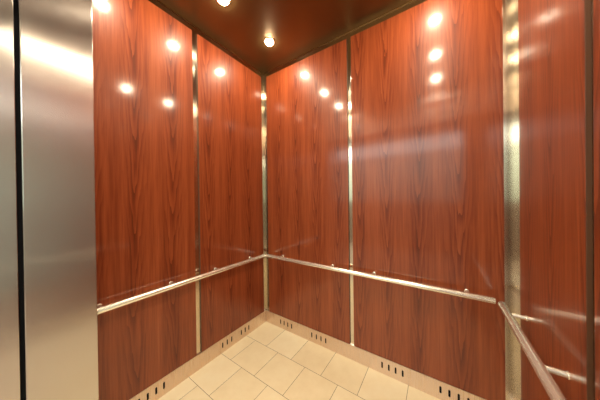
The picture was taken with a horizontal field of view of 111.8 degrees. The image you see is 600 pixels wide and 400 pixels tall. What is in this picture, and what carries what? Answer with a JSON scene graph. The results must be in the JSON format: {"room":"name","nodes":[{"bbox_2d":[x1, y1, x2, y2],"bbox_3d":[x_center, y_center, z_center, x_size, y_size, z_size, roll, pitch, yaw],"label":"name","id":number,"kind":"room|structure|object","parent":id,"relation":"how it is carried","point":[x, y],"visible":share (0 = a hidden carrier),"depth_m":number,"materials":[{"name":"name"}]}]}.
{"room":"elevator interior","nodes":[
{"label":"elevator interior","id":0,"kind":"room"},
{"bbox_2d":[13,0,25,399],"bbox_3d":[-1.310,-0.047,0.948,0.046,3.090,0.013,-1,0,34],"label":"trim","id":1,"kind":"structure","parent":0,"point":[15,2],"depth_m":0.94,"materials":[{"name":"black"}]},
{"bbox_2d":[148,0,265,353],"bbox_3d":[-0.866,-0.056,1.843,0.060,3.090,1.479,-1,0,34],"label":"wall","id":2,"kind":"structure","parent":0,"point":[157,3],"depth_m":1.76,"materials":[{"name":"silver metal"}]},
{"bbox_2d":[18,0,98,399],"bbox_3d":[-1.296,-0.048,1.094,0.194,3.090,0.243,-1,0,34],"label":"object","id":3,"kind":"structure","parent":2,"relation":"attached to","point":[56,36],"depth_m":1.03,"materials":[{"name":"silver metal"}]},
{"bbox_2d":[92,0,196,399],"bbox_3d":[-1.077,-0.052,1.468,0.014,2.759,0.623,-1,0,34],"label":"wood wall panel","id":4,"kind":"object","parent":2,"relation":"attached to","point":[143,74],"visible":0.92,"depth_m":1.42,"materials":[{"name":"red wood"}]},
{"bbox_2d":[97,254,265,314],"bbox_3d":[-0.812,0.639,1.756,0.088,0.037,1.378,-1,0,34],"label":"handrail","id":5,"kind":"object","parent":2,"relation":"attached to","point":[101,309],"visible":0.85,"depth_m":1.48,"materials":[{"name":"white metal"}]},
{"bbox_2d":[129,310,265,399],"bbox_3d":[-0.823,1.392,1.824,0.012,0.132,1.465,-1,0,34],"label":"baseboard","id":6,"kind":"structure","parent":2,"relation":"attached to","point":[167,383],"depth_m":1.73,"materials":[{"name":"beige metal"}]},
{"bbox_2d":[158,0,262,73],"bbox_3d":[-0.922,-1.505,1.719,0.006,0.028,1.712,-1,0,34],"label":"trim","id":7,"kind":"structure","parent":2,"relation":"attached to","point":[158,0],"depth_m":1.80,"materials":[{"name":"brown wood"}]},
{"bbox_2d":[196,34,263,351],"bbox_3d":[-0.660,-0.060,2.079,0.014,2.759,0.765,-1,0,34],"label":"wood wall panel","id":8,"kind":"object","parent":2,"relation":"attached to","point":[229,110],"visible":1,"depth_m":2.00,"materials":[{"name":"red wood"}]},
{"bbox_2d":[159,0,410,72],"bbox_3d":[-0.054,-1.513,1.124,2.097,0.020,1.706,-1,0,34],"label":"ceiling","id":9,"kind":"structure","parent":0,"point":[296,27],"depth_m":1.71,"materials":[{"name":"brown wood"}]},
{"bbox_2d":[216,0,229,5],"bbox_3d":[-0.575,-1.488,1.518,0.106,0.021,0.106,-1,0,34],"label":"recessed light","id":10,"kind":"object","parent":9,"relation":"in","point":[221,2],"visible":1,"depth_m":1.53,"materials":[{"name":"white"}]},
{"bbox_2d":[264,38,274,45],"bbox_3d":[-0.291,-1.493,1.935,0.106,0.021,0.106,-1,0,34],"label":"recessed light","id":11,"kind":"object","parent":9,"relation":"in","point":[268,41],"visible":1,"depth_m":1.92,"materials":[{"name":"white metal"}]},
{"bbox_2d":[158,322,439,399],"bbox_3d":[-0.028,1.467,1.123,2.113,0.030,1.759,-1,0,34],"label":"floor","id":12,"kind":"structure","parent":0,"point":[272,362],"depth_m":1.67,"materials":[{"name":"beige tile"}]},
{"bbox_2d":[263,0,516,399],"bbox_3d":[0.465,-0.073,1.867,2.233,3.090,0.060,-1,0,34],"label":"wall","id":13,"kind":"structure","parent":0,"point":[508,5],"depth_m":1.27,"materials":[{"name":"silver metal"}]},
{"bbox_2d":[266,39,349,343],"bbox_3d":[0.031,-0.069,2.118,0.986,2.759,0.014,-1,0,34],"label":"wood wall panel","id":14,"kind":"object","parent":13,"relation":"attached to","point":[307,99],"visible":1,"depth_m":2.06,"materials":[{"name":"red wood"}]},
{"bbox_2d":[263,0,413,73],"bbox_3d":[0.427,-1.522,1.832,2.097,0.028,0.006,-1,0,34],"label":"trim","id":15,"kind":"structure","parent":13,"relation":"attached to","point":[411,0],"depth_m":1.83,"materials":[{"name":"brown wood"}]},
{"bbox_2d":[266,310,485,399],"bbox_3d":[0.462,1.377,1.844,2.085,0.132,0.012,-1,0,34],"label":"baseboard","id":16,"kind":"structure","parent":13,"relation":"attached to","point":[436,388],"depth_m":1.71,"materials":[{"name":"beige metal"}]},
{"bbox_2d":[266,254,495,303],"bbox_3d":[0.420,0.624,1.800,1.907,0.037,0.088,-1,0,34],"label":"handrail","id":17,"kind":"object","parent":13,"relation":"attached to","point":[465,294],"visible":1,"depth_m":1.54,"materials":[{"name":"white metal"}]},
{"bbox_2d":[351,0,505,399],"bbox_3d":[0.872,-0.077,1.545,0.973,2.759,0.014,-1,0,34],"label":"wood wall panel","id":18,"kind":"object","parent":13,"relation":"attached to","point":[427,78],"visible":1,"depth_m":1.47,"materials":[{"name":"red wood"}]},
{"bbox_2d":[514,0,594,399],"bbox_3d":[0.930,-0.073,0.620,0.060,3.090,1.479,-1,0,34],"label":"wall","id":19,"kind":"structure","parent":0,"point":[516,61],"depth_m":1.20,"materials":[{"name":"silver metal"}]},
{"bbox_2d":[498,301,570,399],"bbox_3d":[0.834,0.625,0.626,0.088,0.037,1.363,-1,0,34],"label":"handrail","id":20,"kind":"object","parent":19,"relation":"attached to","point":[543,371],"visible":1,"depth_m":0.76,"materials":[{"name":"white metal"}]},
{"bbox_2d":[518,0,593,399],"bbox_3d":[1.063,-0.076,0.881,0.014,2.759,0.620,-1,0,34],"label":"wood wall panel","id":21,"kind":"object","parent":19,"relation":"attached to","point":[555,36],"visible":1,"depth_m":0.78,"materials":[{"name":"red wood"}]},
{"bbox_2d":[593,0,599,399],"bbox_3d":[0.674,-0.069,0.310,0.014,2.759,0.680,-1,0,34],"label":"wood wall panel","id":22,"kind":"object","parent":19,"relation":"attached to","point":[596,3],"visible":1,"depth_m":0.58,"materials":[{"name":"red wood"}]},
{"bbox_3d":[-2.422,0.124,1.521,1.700,2.770,0.060,-1,0,34],"label":"wall","id":23,"kind":"structure","parent":0,"visible":0},
{"bbox_2d":[0,0,19,399],"bbox_3d":[-1.512,0.276,0.973,0.420,2.450,0.177,-1,0,34],"label":"elevator door","id":24,"kind":"structure","parent":23,"relation":"attached to","point":[9,296],"depth_m":0.91,"materials":[{"name":"silver metal"}]}
]}

